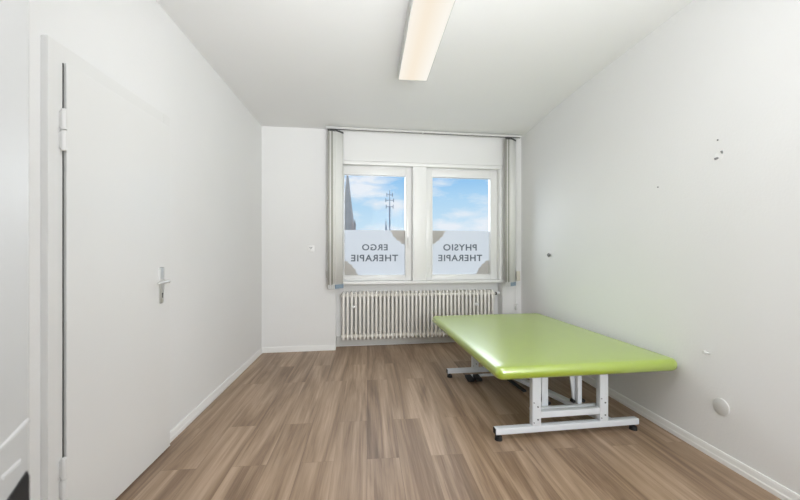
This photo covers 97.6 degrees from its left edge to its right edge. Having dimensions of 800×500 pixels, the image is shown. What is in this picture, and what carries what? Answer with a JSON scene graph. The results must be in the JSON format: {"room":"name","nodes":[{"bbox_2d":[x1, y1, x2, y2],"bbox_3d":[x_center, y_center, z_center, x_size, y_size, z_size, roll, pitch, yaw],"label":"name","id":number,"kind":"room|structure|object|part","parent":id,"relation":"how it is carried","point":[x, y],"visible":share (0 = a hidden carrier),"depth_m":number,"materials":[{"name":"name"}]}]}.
{"room":"physiotherapy treatment room","nodes":[
{"label":"physiotherapy treatment room","id":0,"kind":"room"},
{"bbox_2d":[29,0,261,499],"bbox_3d":[-1.337,-0.202,1.240,0.001,2.760,6.120,0,0,-5],"label":"wall","id":1,"kind":"structure","parent":0,"point":[216,141],"depth_m":2.41,"materials":[{"name":"paint"}]},
{"bbox_2d":[40,35,170,499],"bbox_3d":[-1.338,0.185,1.715,0.088,1.986,0.813,0,0,-5],"label":"door","id":2,"kind":"structure","parent":1,"relation":"in","point":[105,281],"depth_m":1.56,"materials":[{"name":"paint"}]},
{"bbox_3d":[-1.371,0.197,2.013,0.009,0.207,0.040,0,0,-5],"label":"handle plate","id":3,"kind":"part","parent":2,"relation":"part of","materials":[{"name":"silver metal"}]},
{"bbox_3d":[-1.341,0.175,1.972,0.044,0.028,0.117,0,0,-5],"label":"lever","id":4,"kind":"part","parent":2,"relation":"part of","materials":[{"name":"silver metal"}]},
{"bbox_2d":[170,348,261,442],"bbox_3d":[-1.504,1.147,3.087,0.015,0.062,1.939,0,0,-5],"label":"baseboard","id":5,"kind":"structure","parent":1,"relation":"attached to","point":[203,405],"depth_m":2.68,"materials":[{"name":"white wood"}]},
{"bbox_2d":[262,126,520,346],"bbox_3d":[-0.020,-0.202,4.353,3.318,2.760,0.160,0,0,-8],"label":"wall","id":6,"kind":"structure","parent":0,"point":[299,307],"depth_m":4.13,"materials":[{"name":"paint"}]},
{"bbox_2d":[261,345,335,352],"bbox_3d":[-1.184,1.147,4.103,0.844,0.062,0.014,0,0,-8],"label":"baseboard","id":7,"kind":"structure","parent":6,"relation":"attached to","point":[315,347],"depth_m":4.10,"materials":[{"name":"white wood"}]},
{"bbox_2d":[307,245,313,251],"bbox_3d":[-1.049,-0.027,4.123,0.080,0.080,0.012,0,0,-8],"label":"socket","id":8,"kind":"object","parent":6,"relation":"attached to","point":[310,248],"visible":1,"depth_m":4.12,"materials":[{"name":"white plastic"}]},
{"bbox_2d":[343,161,501,170],"bbox_3d":[0.263,-1.062,4.357,2.088,0.041,0.084,0,0,-8],"label":"trim","id":9,"kind":"structure","parent":6,"relation":"attached to","point":[347,163],"depth_m":4.32,"materials":[{"name":"white plastic"}]},
{"bbox_2d":[497,169,501,279],"bbox_3d":[1.280,-0.338,4.498,0.035,1.406,0.084,0,0,-8],"label":"trim","id":10,"kind":"structure","parent":6,"relation":"attached to","point":[499,172],"depth_m":4.46,"materials":[{"name":"white plastic"}]},
{"bbox_2d":[336,283,497,346],"bbox_3d":[0.244,0.778,4.494,2.090,0.800,0.080,0,0,-8],"label":"wall","id":11,"kind":"structure","parent":0,"point":[426,286],"depth_m":4.40,"materials":[{"name":"paint"}]},
{"bbox_2d":[343,165,411,280],"bbox_3d":[-0.272,-0.355,4.322,1.018,1.477,0.132,0,0,-8],"label":"window","id":12,"kind":"structure","parent":11,"relation":"in","point":[368,255],"depth_m":4.35,"materials":[{"name":"plastic"}]},
{"bbox_2d":[326,126,422,288],"bbox_3d":[-0.296,-0.505,4.156,1.150,1.885,0.124,0,0,-8],"label":"vertical blind","id":13,"kind":"object","parent":12,"relation":"attached to","point":[335,137],"visible":1,"depth_m":4.05,"materials":[{"name":"fabric"}]},
{"bbox_3d":[-0.863,-0.592,4.114,0.003,1.660,0.003,0,0,22],"label":"pull cord","id":14,"kind":"part","parent":13,"relation":"part of","materials":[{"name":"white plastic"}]},
{"bbox_3d":[-0.289,-1.433,4.144,1.133,0.026,0.040,0,0,-8],"label":"head rail","id":15,"kind":"part","parent":13,"relation":"part of","materials":[{"name":"white metal"}]},
{"bbox_2d":[336,335,453,345],"bbox_3d":[0.251,1.107,4.443,2.086,0.109,0.021,0,0,-8],"label":"trim","id":16,"kind":"structure","parent":11,"relation":"attached to","point":[339,342],"depth_m":4.38,"materials":[{"name":"white wood"}]},
{"bbox_2d":[412,167,425,280],"bbox_3d":[0.237,-0.338,4.357,0.168,1.406,0.075,0,0,-8],"label":"trim","id":17,"kind":"structure","parent":11,"relation":"attached to","point":[418,173],"depth_m":4.32,"materials":[{"name":"white plastic"}]},
{"bbox_2d":[340,289,499,339],"bbox_3d":[0.282,0.784,4.384,2.026,0.578,0.140,0,0,-8],"label":"radiator","id":18,"kind":"object","parent":11,"relation":"attached to","point":[465,302],"visible":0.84,"depth_m":4.32,"materials":[{"name":"metal"}]},
{"bbox_2d":[343,279,502,284],"bbox_3d":[0.260,0.383,4.380,2.088,0.034,0.162,0,0,-8],"label":"sill","id":19,"kind":"structure","parent":11,"relation":"attached to","point":[474,280],"depth_m":4.32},
{"bbox_2d":[426,168,496,279],"bbox_3d":[0.759,-0.355,4.488,1.070,1.477,0.086,0,0,-8],"label":"window","id":20,"kind":"structure","parent":11,"relation":"in","point":[450,255],"depth_m":4.50,"materials":[{"name":"plastic"}]},
{"bbox_2d":[423,130,520,309],"bbox_3d":[0.897,-0.350,4.314,1.256,2.196,0.099,0,0,-8],"label":"vertical blind","id":21,"kind":"object","parent":20,"relation":"attached to","point":[512,276],"visible":0.99,"depth_m":4.34,"materials":[{"name":"fabric"}]},
{"bbox_3d":[0.894,-1.433,4.308,1.243,0.026,0.040,0,0,-8],"label":"head rail","id":22,"kind":"part","parent":21,"relation":"part of","materials":[{"name":"white metal"}]},
{"bbox_2d":[156,0,692,137],"bbox_3d":[0.256,-1.484,1.365,3.497,0.075,5.874,0,0,-8],"label":"ceiling","id":23,"kind":"structure","parent":0,"point":[499,66],"depth_m":2.65,"materials":[{"name":"paint"}]},
{"bbox_2d":[398,0,455,80],"bbox_3d":[0.159,-1.431,2.215,0.238,0.115,1.220,0,0,-5],"label":"ceiling lamp","id":24,"kind":"object","parent":23,"relation":"attached to","point":[426,22],"visible":1,"depth_m":2.24,"materials":[{"name":"white plastic"}]},
{"bbox_2d":[115,342,780,499],"bbox_3d":[0.277,1.178,1.439,3.305,0.001,6.165,0,0,-5],"label":"floor","id":25,"kind":"structure","parent":0,"point":[369,422],"depth_m":2.10,"materials":[{"name":"brown laminate"}]},
{"bbox_2d":[0,0,29,499],"bbox_3d":[-0.354,-0.133,-0.554,0.056,2.622,2.000,0,0,-8],"label":"door","id":26,"kind":"structure","parent":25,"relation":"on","point":[14,14],"depth_m":0.42,"materials":[{"name":"paint"}]},
{"bbox_2d":[432,313,677,441],"bbox_3d":[1.041,0.925,2.929,1.204,0.506,1.685,0,0,-8],"label":"table","id":27,"kind":"object","parent":25,"relation":"on","point":[537,347],"visible":1,"depth_m":2.30,"materials":[{"name":"green leather"}]},
{"bbox_3d":[0.707,0.940,3.304,0.058,0.324,0.040,0,0,-8],"label":"leg","id":28,"kind":"part","parent":27,"relation":"part of","materials":[{"name":"grey metal"}]},
{"bbox_3d":[0.805,1.135,3.259,0.411,0.033,0.087,0,0,-8],"label":"pedal rod","id":29,"kind":"part","parent":27,"relation":"part of","materials":[{"name":"grey metal"}]},
{"bbox_3d":[0.998,1.149,3.003,0.030,0.032,0.248,0,0,-16],"label":"foot lever","id":30,"kind":"part","parent":27,"relation":"part of","materials":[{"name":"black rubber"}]},
{"bbox_3d":[0.858,0.943,2.219,0.058,0.319,0.040,0,0,-8],"label":"leg","id":31,"kind":"part","parent":27,"relation":"part of","materials":[{"name":"white metal"}]},
{"bbox_3d":[0.952,0.898,2.318,0.046,0.260,0.030,0,0,-8],"label":"lift arm","id":32,"kind":"part","parent":27,"relation":"part of"},
{"bbox_3d":[1.041,0.712,2.929,1.204,0.080,1.685,0,0,-8],"label":"mattress","id":33,"kind":"part","parent":27,"relation":"part of","materials":[{"name":"green leather"}]},
{"bbox_3d":[1.185,0.900,2.379,0.094,0.255,0.014,0,0,-8],"label":"gusset plate","id":34,"kind":"part","parent":27,"relation":"part of","materials":[{"name":"white metal"}]},
{"bbox_3d":[1.200,0.898,2.352,0.030,0.260,0.030,0,0,-8],"label":"lift arm","id":35,"kind":"part","parent":27,"relation":"part of"},
{"bbox_3d":[1.319,0.943,2.283,0.058,0.319,0.040,0,0,-8],"label":"leg","id":36,"kind":"part","parent":27,"relation":"part of","materials":[{"name":"white metal"}]},
{"bbox_2d":[521,0,799,494],"bbox_3d":[1.834,-0.202,1.539,0.001,2.760,6.120,0,0,-5],"label":"wall","id":37,"kind":"structure","parent":0,"point":[707,258],"depth_m":2.13,"materials":[{"name":"paint"}]},
{"bbox_2d":[582,375,799,499],"bbox_3d":[1.823,1.147,1.573,0.017,0.062,5.790,0,0,-5],"label":"baseboard","id":38,"kind":"structure","parent":37,"relation":"attached to","point":[780,491],"depth_m":2.01,"materials":[{"name":"white wood"}]},
{"bbox_2d":[714,151,723,159],"bbox_3d":[1.786,-0.536,1.963,0.021,0.049,0.051,0,0,-5],"label":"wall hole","id":39,"kind":"object","parent":37,"relation":"attached to","point":[719,155],"visible":1,"depth_m":1.96,"materials":[{"name":"white plastic"}]},
{"bbox_2d":[713,398,729,415],"bbox_3d":[1.790,0.869,1.953,0.009,0.092,0.092,0,0,-5],"label":"junction box cover","id":40,"kind":"object","parent":37,"relation":"attached to","point":[721,406],"visible":1,"depth_m":1.94,"materials":[{"name":"grey plastic"}]},
{"label":"outside","id":41,"kind":"structure","parent":0,"visible":0},
{"label":"ground","id":42,"kind":"structure","parent":41,"visible":0},
{"bbox_2d":[345,175,355,229],"bbox_3d":[-5.929,0.528,39.561,1.900,21.300,1.940,0,0,-8],"label":"spire","id":43,"kind":"object","parent":42,"relation":"on","point":[350,224],"visible":0.18,"depth_m":39.14,"materials":[{"name":"stone"}]},
{"bbox_2d":[385,190,393,229],"bbox_3d":[-0.888,2.978,30.165,0.750,16.400,0.200,0,0,-8],"label":"antenna mast","id":44,"kind":"object","parent":42,"relation":"on","point":[389,200],"visible":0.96,"depth_m":30.14,"materials":[{"name":"metal"}]}
]}

